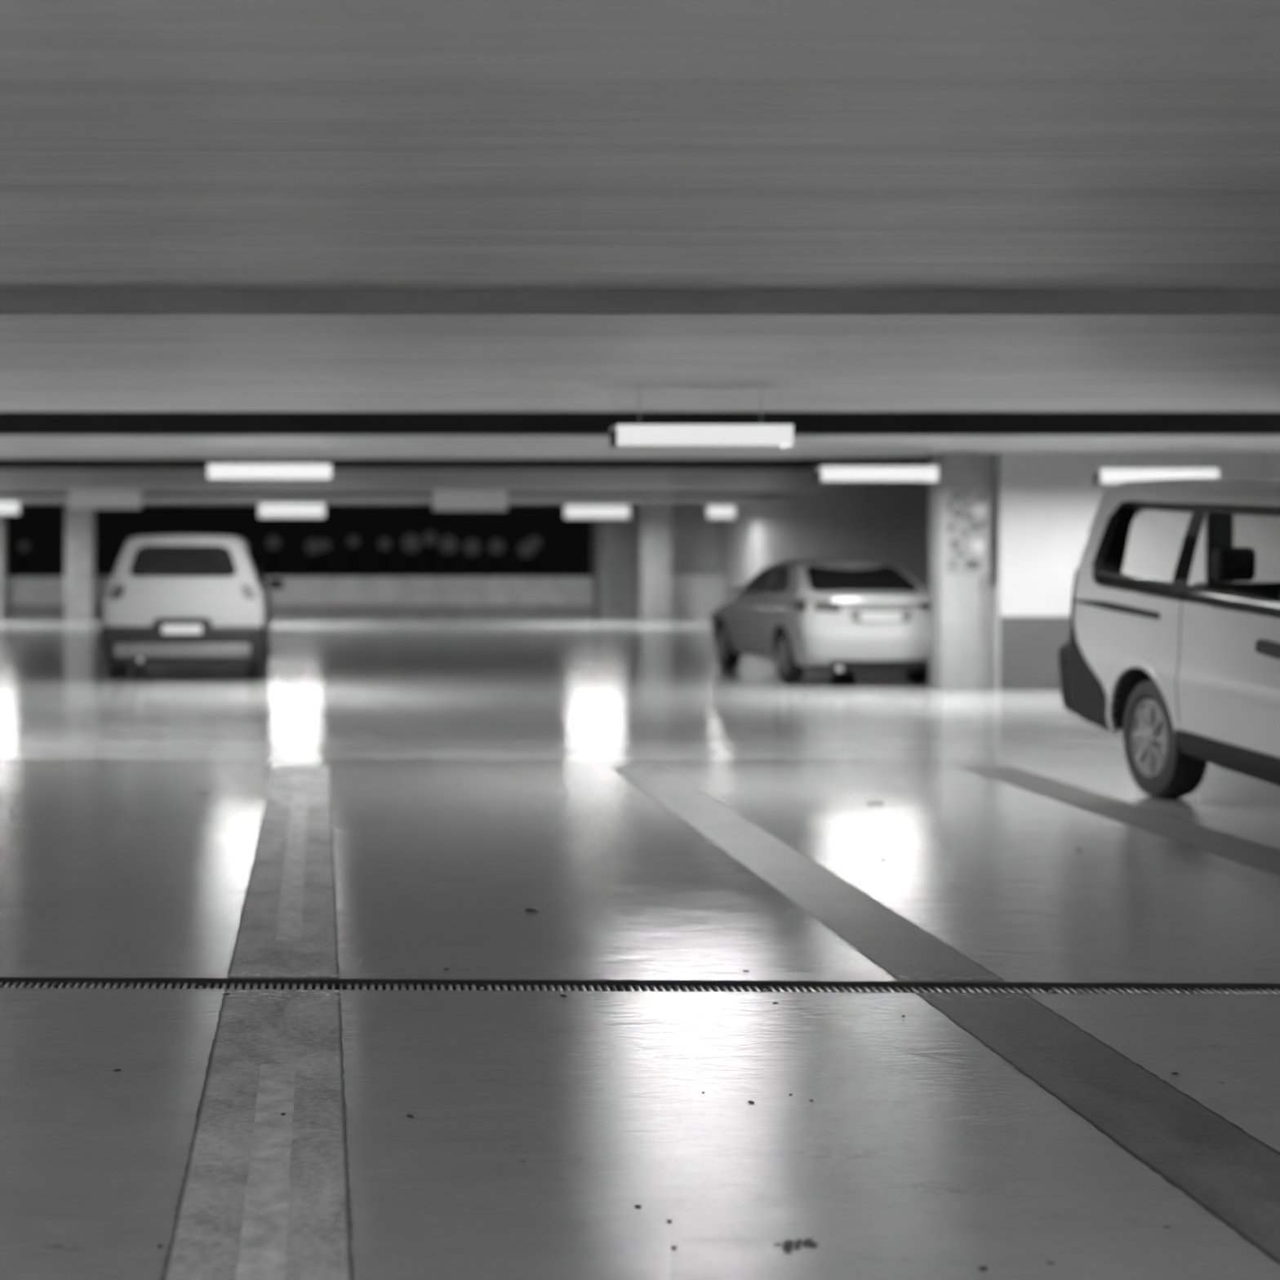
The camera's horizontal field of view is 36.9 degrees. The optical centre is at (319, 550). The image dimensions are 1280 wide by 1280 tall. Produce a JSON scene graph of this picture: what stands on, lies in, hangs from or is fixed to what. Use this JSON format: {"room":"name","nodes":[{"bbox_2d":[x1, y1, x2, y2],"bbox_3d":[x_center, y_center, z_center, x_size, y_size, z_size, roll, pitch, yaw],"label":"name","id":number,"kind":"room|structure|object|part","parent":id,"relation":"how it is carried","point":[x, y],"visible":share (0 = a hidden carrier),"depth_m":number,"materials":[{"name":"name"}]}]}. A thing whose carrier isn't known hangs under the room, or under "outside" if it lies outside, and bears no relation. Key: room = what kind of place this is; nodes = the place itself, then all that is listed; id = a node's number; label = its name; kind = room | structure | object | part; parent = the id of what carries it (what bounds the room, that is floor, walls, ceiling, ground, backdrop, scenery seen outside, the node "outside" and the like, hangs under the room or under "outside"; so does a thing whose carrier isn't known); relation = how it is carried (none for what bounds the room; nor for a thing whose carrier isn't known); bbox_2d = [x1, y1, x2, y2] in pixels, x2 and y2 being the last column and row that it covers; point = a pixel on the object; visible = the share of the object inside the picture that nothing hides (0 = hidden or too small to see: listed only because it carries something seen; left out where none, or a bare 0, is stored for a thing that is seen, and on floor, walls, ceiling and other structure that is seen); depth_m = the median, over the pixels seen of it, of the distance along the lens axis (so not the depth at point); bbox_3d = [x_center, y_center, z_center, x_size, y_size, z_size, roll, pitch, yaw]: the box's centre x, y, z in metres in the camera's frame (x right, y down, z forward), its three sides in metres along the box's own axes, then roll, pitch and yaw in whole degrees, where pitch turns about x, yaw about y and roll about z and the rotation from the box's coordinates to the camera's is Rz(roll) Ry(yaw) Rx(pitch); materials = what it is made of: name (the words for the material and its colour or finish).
{"room":"parking garage","nodes":[
{"label":"parking garage","id":0,"kind":"room"},
{"bbox_2d":[6,576,592,604],"bbox_3d":[-8.900,0.990,40.100,30.200,0.860,0.200,0,0,0],"label":"wall","id":1,"kind":"structure","parent":0,"point":[20,590],"depth_m":40.00,"materials":[{"name":"concrete"}]},
{"bbox_2d":[6,604,593,617],"bbox_3d":[-8.900,1.290,39.950,30.200,0.260,0.100,0,0,0],"label":"baseboard","id":2,"kind":"structure","parent":1,"relation":"attached to","point":[12,611],"depth_m":39.90,"materials":[{"name":"concrete"}]},
{"bbox_2d":[591,502,637,617],"bbox_3d":[6.300,0.210,39.700,0.900,2.420,1.000,0,0,0],"label":"wall","id":3,"kind":"structure","parent":0,"point":[614,540],"depth_m":39.20,"materials":[{"name":"concrete"}]},
{"bbox_2d":[0,617,1279,1279],"bbox_3d":[-5.500,1.570,16.700,37.000,0.300,47.400,0,0,0],"label":"floor","id":4,"kind":"structure","parent":0,"point":[474,786],"depth_m":6.74,"materials":[{"name":"grey concrete"}]},
{"bbox_2d":[0,514,6,619],"bbox_3d":[-6.940,0.210,38.900,0.720,2.420,0.600,0,0,0],"label":"pillar","id":5,"kind":"structure","parent":4,"relation":"on","point":[2,517],"depth_m":38.73,"materials":[{"name":"concrete"}]},
{"bbox_2d":[64,502,95,619],"bbox_3d":[-5.000,0.210,38.900,0.560,2.420,0.600,0,0,0],"label":"pillar","id":6,"kind":"structure","parent":4,"relation":"on","point":[79,523],"depth_m":38.60,"materials":[{"name":"concrete"}]},
{"bbox_2d":[100,534,283,679],"bbox_3d":[-1.478,0.623,21.899,2.080,1.595,3.884,0,0,0],"label":"hatchback","id":7,"kind":"object","parent":4,"relation":"on","point":[167,598],"visible":1,"depth_m":20.12,"materials":[{"name":"white paint"}]},
{"bbox_2d":[109,585,124,599],"bbox_3d":[-2.187,0.445,20.148,0.167,0.150,0.049,0,0,0],"label":"tail lamp","id":8,"kind":"object","parent":7,"relation":"attached to","point":[116,592],"depth_m":20.14,"materials":[{"name":"grey plastic"}]},
{"bbox_3d":[-1.478,0.843,20.017,0.420,0.105,0.119,0,0,0],"label":"number plate","id":9,"kind":"part","parent":7,"relation":"part of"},
{"bbox_2d":[240,585,256,599],"bbox_3d":[-0.769,0.445,20.148,0.167,0.150,0.049,0,0,0],"label":"tail lamp","id":10,"kind":"object","parent":7,"relation":"attached to","point":[247,592],"depth_m":20.14,"materials":[{"name":"grey plastic"}]},
{"bbox_2d":[268,578,283,589],"bbox_3d":[-0.528,0.400,22.350,0.180,0.120,0.100,0,0,0],"label":"mirror","id":11,"kind":"object","parent":7,"relation":"attached to","point":[273,584],"depth_m":22.30,"materials":[{"name":"black plastic"}]},
{"bbox_2d":[160,765,354,1279],"bbox_3d":[-0.122,1.419,6.650,0.381,0.002,11.300,0,0,0],"label":"parking line","id":12,"kind":"object","parent":4,"relation":"on","point":[264,1194],"visible":1,"depth_m":4.88,"materials":[{"name":"grey paint"}]},
{"bbox_2d":[525,906,538,911],"bbox_3d":[0.836,1.413,7.363,0.052,0.013,0.052,0,0,0],"label":"stud","id":13,"kind":"object","parent":4,"relation":"on","point":[530,908],"visible":1,"depth_m":7.35,"materials":[{"name":"black metal"}]},
{"bbox_2d":[0,977,1279,995],"bbox_3d":[-0.998,1.520,6.140,22.000,0.199,0.165,0,0,1],"label":"channel","id":14,"kind":"object","parent":4,"relation":"in","point":[27,980],"depth_m":6.15,"materials":[{"name":"grey metal"}]},
{"bbox_3d":[-1.333,1.445,6.147,0.923,0.022,0.141,0,0,1],"label":"drain grate","id":15,"kind":"part","parent":14,"relation":"part of","materials":[{"name":"grey metal"}]},
{"bbox_3d":[-0.407,1.445,6.127,0.923,0.022,0.141,0,0,1],"label":"drain grate","id":16,"kind":"part","parent":14,"relation":"part of","materials":[{"name":"grey metal"}]},
{"bbox_3d":[0.518,1.445,6.106,0.923,0.022,0.141,0,0,1],"label":"drain grate","id":17,"kind":"part","parent":14,"relation":"part of","materials":[{"name":"grey metal"}]},
{"bbox_3d":[1.444,1.445,6.085,0.923,0.022,0.141,0,0,1],"label":"drain grate","id":18,"kind":"part","parent":14,"relation":"part of","materials":[{"name":"grey metal"}]},
{"bbox_3d":[2.369,1.445,6.064,0.923,0.022,0.141,0,0,1],"label":"drain grate","id":19,"kind":"part","parent":14,"relation":"part of","materials":[{"name":"grey metal"}]},
{"bbox_3d":[3.295,1.445,6.044,0.923,0.022,0.141,0,0,1],"label":"drain grate","id":20,"kind":"part","parent":14,"relation":"part of","materials":[{"name":"grey metal"}]},
{"bbox_3d":[3.296,1.446,6.111,0.923,0.019,0.006,0,0,1],"label":"rail","id":21,"kind":"part","parent":14,"relation":"part of","materials":[{"name":"grey metal"}]},
{"bbox_2d":[637,501,671,621],"bbox_3d":[6.790,0.210,37.900,0.580,2.420,0.600,0,0,0],"label":"pillar","id":22,"kind":"structure","parent":4,"relation":"on","point":[654,517],"depth_m":37.60,"materials":[{"name":"paint"}]},
{"bbox_2d":[773,1238,817,1253],"bbox_3d":[0.974,1.419,3.818,0.109,0.001,0.063,0,0,-27],"label":"print","id":23,"kind":"object","parent":4,"relation":"on","point":[788,1246],"visible":1,"depth_m":3.82},
{"bbox_2d":[710,559,930,683],"bbox_3d":[5.654,0.757,21.265,1.839,1.325,4.142,0,0,0],"label":"sedan","id":24,"kind":"object","parent":4,"relation":"on","point":[816,615],"visible":0.95,"depth_m":19.68,"materials":[{"name":"silver metal"}]},
{"bbox_2d":[710,609,715,623],"bbox_3d":[4.805,0.811,22.850,0.017,0.173,0.295,0,0,3],"label":"lamp","id":25,"kind":"object","parent":24,"relation":"attached to","point":[713,614],"depth_m":22.78,"materials":[{"name":"grey plastic"}]},
{"bbox_2d":[727,586,742,594],"bbox_3d":[4.818,0.460,21.703,0.160,0.100,0.100,0,0,-3],"label":"mirror","id":26,"kind":"object","parent":24,"relation":"attached to","point":[731,589],"depth_m":21.66,"materials":[{"name":"silver metal"}]},
{"bbox_3d":[4.916,0.625,20.506,0.032,0.040,0.200,0,0,-3],"label":"door handle","id":27,"kind":"part","parent":24,"relation":"part of","materials":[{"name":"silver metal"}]},
{"bbox_2d":[791,600,807,611],"bbox_3d":[5.014,0.574,19.522,0.043,0.107,0.320,0,0,-11],"label":"tail lamp","id":28,"kind":"object","parent":24,"relation":"attached to","point":[797,606],"depth_m":19.50,"materials":[{"name":"grey plastic"}]},
{"bbox_2d":[813,600,839,612],"bbox_3d":[5.243,0.575,19.303,0.266,0.128,0.034,0,0,18],"label":"tail lamp","id":29,"kind":"object","parent":24,"relation":"attached to","point":[819,606],"depth_m":19.29,"materials":[{"name":"grey plastic"}]},
{"bbox_3d":[5.788,0.680,19.241,0.440,0.090,0.032,0,0,-3],"label":"number plate","id":30,"kind":"part","parent":24,"relation":"part of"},
{"bbox_2d":[920,600,929,610],"bbox_3d":[6.325,0.574,19.360,0.267,0.126,0.037,0,0,-26],"label":"tail lamp","id":31,"kind":"object","parent":24,"relation":"attached to","point":[924,605],"depth_m":19.32,"materials":[{"name":"grey plastic"}]},
{"bbox_2d":[865,801,884,804],"bbox_3d":[3.115,1.416,10.461,0.149,0.007,0.080,0,0,-40],"label":"dry leaf","id":32,"kind":"object","parent":4,"relation":"on","point":[876,802],"visible":1,"depth_m":10.44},
{"bbox_2d":[609,765,1279,1263],"bbox_3d":[2.085,1.419,6.650,0.357,0.001,11.300,0,0,0],"label":"parking line","id":33,"kind":"object","parent":4,"relation":"on","point":[1233,1175],"visible":1,"depth_m":5.37,"materials":[{"name":"grey paint"}]},
{"bbox_2d":[928,452,979,690],"bbox_3d":[6.510,0.210,19.175,0.380,2.420,0.450,0,0,0],"label":"pillar","id":34,"kind":"structure","parent":4,"relation":"on","point":[954,599],"depth_m":18.95,"materials":[{"name":"paint"}]},
{"bbox_2d":[945,485,988,574],"bbox_3d":[6.566,-0.210,18.942,0.440,0.907,0.006,0,0,0],"label":"poster","id":35,"kind":"object","parent":34,"relation":"attached to","point":[966,507],"visible":1,"depth_m":18.94,"materials":[{"name":"paper"}]},
{"bbox_2d":[978,1266,987,1271],"bbox_3d":[1.311,1.417,3.688,0.022,0.005,0.014,0,0,-23],"label":"grit speck","id":36,"kind":"object","parent":4,"relation":"on","point":[984,1268],"visible":1,"depth_m":3.69},
{"bbox_2d":[955,765,1279,875],"bbox_3d":[4.370,1.419,6.650,0.367,0.001,11.300,0,0,0],"label":"parking line","id":37,"kind":"object","parent":4,"relation":"on","point":[1265,858],"visible":1,"depth_m":9.89,"materials":[{"name":"paint"}]},
{"bbox_2d":[1057,478,1279,797],"bbox_3d":[5.701,0.484,9.408,1.944,1.872,5.055,0,0,-1],"label":"van","id":38,"kind":"object","parent":4,"relation":"on","point":[1189,675],"visible":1,"depth_m":10.51,"materials":[{"name":"grey paint"}]},
{"bbox_2d":[1070,567,1078,619],"bbox_3d":[4.753,0.270,11.713,0.118,0.352,0.066,0,0,-43],"label":"tail lamp","id":39,"kind":"object","parent":38,"relation":"attached to","point":[1075,587],"depth_m":11.67,"materials":[{"name":"white plastic"}]},
{"bbox_3d":[4.741,0.334,11.129,0.046,0.108,1.166,0,0,-2],"label":"slider rail","id":40,"kind":"part","parent":38,"relation":"part of","materials":[{"name":"black plastic"}]},
{"bbox_3d":[5.641,0.025,11.705,0.150,0.690,0.050,0,0,-2],"label":"door post","id":41,"kind":"part","parent":38,"relation":"part of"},
{"bbox_3d":[4.787,1.110,9.203,0.057,0.250,2.267,0,0,-2],"label":"sill trim","id":42,"kind":"part","parent":38,"relation":"part of","materials":[{"name":"black plastic"}]},
{"bbox_3d":[5.675,0.380,10.400,1.440,0.400,0.560,0,0,-2],"label":"bench seat","id":43,"kind":"part","parent":38,"relation":"part of","materials":[{"name":"fabric"}]},
{"bbox_3d":[4.760,0.493,9.321,0.037,0.088,0.281,0,0,-2],"label":"door handle","id":44,"kind":"part","parent":38,"relation":"part of","materials":[{"name":"black plastic"}]},
{"bbox_2d":[1170,1071,1178,1075],"bbox_3d":[2.319,1.417,5.064,0.021,0.005,0.019,0,0,38],"label":"grit speck","id":45,"kind":"object","parent":4,"relation":"on","point":[1172,1073],"visible":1,"depth_m":5.06},
{"bbox_2d":[0,0,1279,504],"bbox_3d":[-5.500,-1.390,16.700,37.000,0.780,47.400,0,0,0],"label":"ceiling","id":46,"kind":"structure","parent":0,"point":[419,247],"depth_m":5.92,"materials":[{"name":"concrete"}]},
{"bbox_2d":[0,497,21,514],"bbox_3d":[-6.314,-0.846,35.500,1.217,0.309,0.280,0,0,0],"label":"ceiling light","id":47,"kind":"object","parent":46,"relation":"hanging from","point":[10,507],"visible":1,"depth_m":35.36,"materials":[{"name":"white plastic"}]},
{"bbox_2d":[69,489,141,508],"bbox_3d":[-3.513,-0.843,30.500,1.166,0.314,0.100,0,0,0],"label":"hanging sign","id":48,"kind":"object","parent":46,"relation":"hanging from","point":[79,500],"visible":1,"depth_m":30.45,"materials":[{"name":"grey metal"}]},
{"bbox_2d":[208,449,331,479],"bbox_3d":[-0.495,-0.852,18.500,1.216,0.295,0.280,0,0,0],"label":"ceiling light","id":49,"kind":"object","parent":46,"relation":"hanging from","point":[215,471],"visible":1,"depth_m":18.36,"materials":[{"name":"white plastic"}]},
{"bbox_2d":[208,463,331,479],"bbox_3d":[-0.495,-0.780,18.362,1.216,0.150,0.004,0,0,0],"label":"diffuser","id":50,"kind":"object","parent":49,"relation":"attached to","point":[215,471],"depth_m":18.36,"materials":[{"name":"white plastic"}]},
{"bbox_2d":[258,497,324,517],"bbox_3d":[-0.532,-0.815,35.500,1.242,0.369,0.280,0,0,0],"label":"ceiling light","id":51,"kind":"object","parent":46,"relation":"hanging from","point":[265,510],"visible":1,"depth_m":35.36,"materials":[{"name":"white plastic"}]},
{"bbox_2d":[433,487,506,511],"bbox_3d":[2.370,-0.816,29.500,1.159,0.368,0.100,0,0,0],"label":"hanging sign","id":52,"kind":"object","parent":46,"relation":"hanging from","point":[443,500],"visible":1,"depth_m":29.45,"materials":[{"name":"grey metal"}]},
{"bbox_2d":[563,497,629,518],"bbox_3d":[5.249,-0.808,35.500,1.217,0.385,0.280,0,0,0],"label":"ceiling light","id":53,"kind":"object","parent":46,"relation":"hanging from","point":[573,511],"visible":1,"depth_m":35.36,"materials":[{"name":"white plastic"}]},
{"bbox_2d":[564,505,629,518],"bbox_3d":[5.249,-0.735,35.362,1.217,0.240,0.004,0,0,0],"label":"diffuser","id":54,"kind":"object","parent":53,"relation":"attached to","point":[571,511],"depth_m":35.36,"materials":[{"name":"white plastic"}]},
{"bbox_2d":[609,385,793,448],"bbox_3d":[2.302,-0.815,11.300,1.053,0.370,0.280,0,0,0],"label":"ceiling light","id":55,"kind":"object","parent":46,"relation":"hanging from","point":[782,435],"visible":1,"depth_m":11.16,"materials":[{"name":"white plastic"}]},
{"bbox_2d":[617,424,793,445],"bbox_3d":[2.302,-0.692,11.162,1.053,0.125,0.004,0,0,0],"label":"diffuser","id":56,"kind":"object","parent":55,"relation":"attached to","point":[627,434],"depth_m":11.16,"materials":[{"name":"white plastic"}]},
{"bbox_2d":[706,497,734,518],"bbox_3d":[7.614,-0.808,35.500,0.520,0.385,0.160,0,0,0],"label":"ceiling light","id":57,"kind":"object","parent":46,"relation":"hanging from","point":[712,511],"visible":1,"depth_m":35.42,"materials":[{"name":"white plastic"}]},
{"bbox_2d":[707,505,734,518],"bbox_3d":[7.614,-0.735,35.422,0.520,0.240,0.004,0,0,0],"label":"diffuser","id":58,"kind":"object","parent":57,"relation":"attached to","point":[713,511],"depth_m":35.42,"materials":[{"name":"white plastic"}]},
{"bbox_2d":[813,445,937,482],"bbox_3d":[5.295,-0.829,17.800,1.106,0.342,0.280,0,0,0],"label":"ceiling light","id":59,"kind":"object","parent":46,"relation":"hanging from","point":[930,473],"visible":1,"depth_m":17.66,"materials":[{"name":"white plastic"}]},
{"bbox_2d":[821,466,937,480],"bbox_3d":[5.295,-0.728,17.662,1.106,0.140,0.004,0,0,0],"label":"diffuser","id":60,"kind":"object","parent":59,"relation":"attached to","point":[828,473],"depth_m":17.66,"materials":[{"name":"white plastic"}]},
{"bbox_2d":[1093,444,1218,484],"bbox_3d":[7.882,-0.815,17.600,1.106,0.369,0.160,0,0,0],"label":"ceiling light","id":61,"kind":"object","parent":46,"relation":"hanging from","point":[1114,475],"visible":0.85,"depth_m":17.52,"materials":[{"name":"white plastic"}]},
{"bbox_2d":[1100,468,1218,483],"bbox_3d":[7.882,-0.701,17.522,1.106,0.140,0.004,0,0,0],"label":"diffuser","id":62,"kind":"object","parent":61,"relation":"attached to","point":[1107,475],"depth_m":17.52,"materials":[{"name":"white plastic"}]},
{"bbox_2d":[671,502,721,574],"bbox_3d":[7.525,0.210,38.750,1.550,2.420,0.300,0,0,0],"label":"wall","id":63,"kind":"structure","parent":0,"point":[695,539],"depth_m":38.60,"materials":[{"name":"grey concrete"}]},
{"bbox_2d":[671,574,724,619],"bbox_3d":[7.710,0.960,38.450,1.180,0.920,0.300,0,0,0],"label":"wall ledge","id":64,"kind":"object","parent":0,"point":[693,597],"visible":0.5,"depth_m":38.30,"materials":[{"name":"grey concrete"}]},
{"bbox_2d":[721,480,928,604],"bbox_3d":[8.425,0.210,29.050,0.250,2.420,19.700,0,0,0],"label":"wall","id":65,"kind":"structure","parent":0,"point":[884,522],"depth_m":30.25,"materials":[{"name":"grey concrete"}]},
{"bbox_2d":[995,452,1279,689],"bbox_3d":[9.960,0.210,19.100,6.080,2.420,0.200,0,0,0],"label":"wall","id":66,"kind":"structure","parent":0,"point":[1047,504],"depth_m":19.00,"materials":[{"name":"white paint"}]},
{"bbox_2d":[978,453,995,688],"bbox_3d":[6.810,0.210,19.210,0.220,2.420,0.180,0,0,0],"label":"pillar","id":67,"kind":"structure","parent":66,"relation":"attached to","point":[987,460],"depth_m":19.12,"materials":[{"name":"grey concrete"}]},
{"bbox_2d":[1000,616,1071,690],"bbox_3d":[9.960,1.045,18.992,6.080,0.750,0.015,0,0,0],"label":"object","id":68,"kind":"structure","parent":66,"relation":"attached to","point":[1029,646],"depth_m":18.98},
{"label":"outside","id":69,"kind":"structure","parent":0,"visible":0},
{"bbox_3d":[0.000,1.570,65.200,120.000,0.300,49.600,0,0,0],"label":"ground","id":70,"kind":"structure","parent":69,"visible":0},
{"bbox_2d":[19,542,28,576],"bbox_3d":[-12.305,0.527,77.600,0.400,1.786,0.400,0,0,0],"label":"lamp","id":71,"kind":"object","parent":70,"relation":"on","point":[24,546],"visible":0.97,"depth_m":77.54,"materials":[{"name":"grey"}]},
{"bbox_3d":[-12.305,0.717,77.600,0.120,1.406,0.114,0,0,0],"label":"post","id":72,"kind":"part","parent":71,"relation":"part of","materials":[{"name":"black metal"}]},
{"bbox_3d":[-12.305,-0.166,77.600,0.400,0.400,0.400,0,0,0],"label":"globe","id":73,"kind":"part","parent":71,"relation":"part of","materials":[{"name":"grey"}]},
{"bbox_2d":[266,536,279,576],"bbox_3d":[-1.550,0.467,62.000,0.440,1.906,0.440,0,0,0],"label":"lamp","id":74,"kind":"object","parent":70,"relation":"on","point":[273,542],"visible":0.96,"depth_m":61.91,"materials":[{"name":"grey"}]},
{"bbox_3d":[-1.550,0.676,62.000,0.120,1.488,0.114,0,0,0],"label":"post","id":75,"kind":"part","parent":74,"relation":"part of","materials":[{"name":"black metal"}]},
{"bbox_3d":[-1.550,-0.266,62.000,0.440,0.440,0.440,0,0,0],"label":"globe","id":76,"kind":"part","parent":74,"relation":"part of","materials":[{"name":"grey"}]},
{"bbox_2d":[305,538,320,576],"bbox_3d":[-0.226,0.512,63.300,0.520,1.816,0.520,0,0,0],"label":"lamp","id":77,"kind":"object","parent":70,"relation":"on","point":[313,546],"visible":0.95,"depth_m":63.16,"materials":[{"name":"grey"}]},
{"bbox_3d":[-0.226,-0.136,63.300,0.520,0.520,0.520,0,0,0],"label":"globe","id":78,"kind":"part","parent":77,"relation":"part of","materials":[{"name":"grey"}]},
{"bbox_3d":[-0.226,0.759,63.300,0.120,1.322,0.114,0,0,0],"label":"post","id":79,"kind":"part","parent":77,"relation":"part of","materials":[{"name":"black metal"}]},
{"bbox_2d":[320,539,330,576],"bbox_3d":[0.162,0.518,64.600,0.400,1.805,0.400,0,0,0],"label":"lamp","id":80,"kind":"object","parent":70,"relation":"on","point":[325,544],"visible":0.87,"depth_m":64.55,"materials":[{"name":"grey"}]},
{"bbox_3d":[0.162,0.708,64.600,0.120,1.425,0.114,0,0,0],"label":"post","id":81,"kind":"part","parent":80,"relation":"part of","materials":[{"name":"black metal"}]},
{"bbox_3d":[0.162,-0.185,64.600,0.400,0.400,0.400,0,0,0],"label":"globe","id":82,"kind":"part","parent":80,"relation":"part of","materials":[{"name":"grey"}]},
{"bbox_2d":[347,535,359,576],"bbox_3d":[1.177,0.445,65.900,0.400,1.950,0.400,0,0,0],"label":"lamp","id":83,"kind":"object","parent":70,"relation":"on","point":[353,540],"visible":0.96,"depth_m":65.86,"materials":[{"name":"grey"}]},
{"bbox_3d":[1.177,0.635,65.900,0.120,1.570,0.114,0,0,0],"label":"post","id":84,"kind":"part","parent":83,"relation":"part of","materials":[{"name":"black metal"}]},
{"bbox_3d":[1.177,-0.330,65.900,0.400,0.400,0.400,0,0,0],"label":"globe","id":85,"kind":"part","parent":83,"relation":"part of","materials":[{"name":"grey"}]},
{"bbox_2d":[378,537,391,576],"bbox_3d":[2.328,0.480,67.200,0.440,1.880,0.440,0,0,0],"label":"lamp","id":86,"kind":"object","parent":70,"relation":"on","point":[384,544],"visible":0.98,"depth_m":67.12,"materials":[{"name":"grey"}]},
{"bbox_3d":[2.328,0.689,67.200,0.120,1.462,0.114,0,0,0],"label":"post","id":87,"kind":"part","parent":86,"relation":"part of","materials":[{"name":"black metal"}]},
{"bbox_3d":[2.328,-0.240,67.200,0.440,0.440,0.440,0,0,0],"label":"globe","id":88,"kind":"part","parent":86,"relation":"part of","materials":[{"name":"grey"}]},
{"bbox_2d":[402,533,420,576],"bbox_3d":[3.352,0.405,68.500,0.680,2.029,0.680,0,0,0],"label":"lamp","id":89,"kind":"object","parent":70,"relation":"on","point":[411,543],"visible":0.97,"depth_m":68.30,"materials":[{"name":"grey"}]},
{"bbox_3d":[3.352,0.728,68.500,0.120,1.383,0.114,0,0,0],"label":"post","id":90,"kind":"part","parent":89,"relation":"part of","materials":[{"name":"grey metal"}]},
{"bbox_3d":[3.352,-0.269,68.500,0.680,0.680,0.680,0,0,0],"label":"globe","id":91,"kind":"part","parent":89,"relation":"part of","materials":[{"name":"grey"}]},
{"bbox_2d":[422,531,436,576],"bbox_3d":[4.113,0.356,69.800,0.520,2.129,0.520,0,0,0],"label":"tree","id":92,"kind":"object","parent":70,"relation":"on","point":[429,539],"visible":0.94,"depth_m":69.69,"materials":[{"name":"grey"}]},
{"bbox_3d":[4.113,-0.449,69.800,0.520,0.520,0.520,0,0,0],"label":"globe","id":93,"kind":"part","parent":92,"relation":"part of","materials":[{"name":"grey"}]},
{"bbox_3d":[4.113,0.603,69.800,0.120,1.635,0.114,0,0,0],"label":"post","id":94,"kind":"part","parent":92,"relation":"part of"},
{"bbox_2d":[440,535,457,576],"bbox_3d":[4.901,0.426,71.100,0.680,1.988,0.680,0,0,0],"label":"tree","id":95,"kind":"object","parent":70,"relation":"on","point":[448,544],"visible":0.97,"depth_m":70.89,"materials":[{"name":"grey"}]},
{"bbox_3d":[4.901,0.749,71.100,0.120,1.342,0.114,0,0,0],"label":"post","id":96,"kind":"part","parent":95,"relation":"part of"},
{"bbox_3d":[4.901,-0.229,71.100,0.680,0.680,0.680,0,0,0],"label":"globe","id":97,"kind":"part","parent":95,"relation":"part of","materials":[{"name":"grey"}]},
{"bbox_2d":[463,538,479,576],"bbox_3d":[5.895,0.485,72.400,0.640,1.869,0.640,0,0,0],"label":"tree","id":98,"kind":"object","parent":70,"relation":"on","point":[471,547],"visible":0.98,"depth_m":72.20,"materials":[{"name":"grey"}]},
{"bbox_3d":[5.895,0.789,72.400,0.120,1.261,0.114,0,0,0],"label":"post","id":99,"kind":"part","parent":98,"relation":"part of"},
{"bbox_3d":[5.895,-0.129,72.400,0.640,0.640,0.640,0,0,0],"label":"globe","id":100,"kind":"part","parent":98,"relation":"part of","materials":[{"name":"grey"}]},
{"bbox_2d":[488,538,504,576],"bbox_3d":[6.975,0.481,73.700,0.600,1.878,0.600,0,0,0],"label":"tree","id":101,"kind":"object","parent":70,"relation":"on","point":[496,546],"visible":0.98,"depth_m":73.52,"materials":[{"name":"grey"}]},
{"bbox_3d":[6.975,0.766,73.700,0.120,1.308,0.114,0,0,0],"label":"post","id":102,"kind":"part","parent":101,"relation":"part of","materials":[{"name":"black"}]},
{"bbox_3d":[6.975,-0.158,73.700,0.600,0.600,0.600,0,0,0],"label":"globe","id":103,"kind":"part","parent":101,"relation":"part of","materials":[{"name":"grey"}]},
{"bbox_2d":[518,541,534,576],"bbox_3d":[8.304,0.513,75.000,0.680,1.814,0.680,0,0,0],"label":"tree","id":104,"kind":"object","parent":70,"relation":"on","point":[526,548],"visible":0.98,"depth_m":74.79,"materials":[{"name":"grey"}]},
{"bbox_3d":[8.304,0.836,75.000,0.120,1.168,0.114,0,0,0],"label":"post","id":105,"kind":"part","parent":104,"relation":"part of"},
{"bbox_3d":[8.304,-0.054,75.000,0.680,0.680,0.680,0,0,0],"label":"globe","id":106,"kind":"part","parent":104,"relation":"part of","materials":[{"name":"grey"}]},
{"bbox_2d":[528,536,541,576],"bbox_3d":[8.774,0.416,76.300,0.520,2.007,0.520,0,0,0],"label":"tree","id":107,"kind":"object","parent":70,"relation":"on","point":[535,540],"visible":0.73,"depth_m":76.22,"materials":[{"name":"grey"}]},
{"bbox_3d":[8.774,0.663,76.300,0.120,1.513,0.114,0,0,0],"label":"post","id":108,"kind":"part","parent":107,"relation":"part of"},
{"bbox_3d":[8.774,-0.327,76.300,0.520,0.520,0.520,0,0,0],"label":"globe","id":109,"kind":"part","parent":107,"relation":"part of","materials":[{"name":"grey"}]}
]}

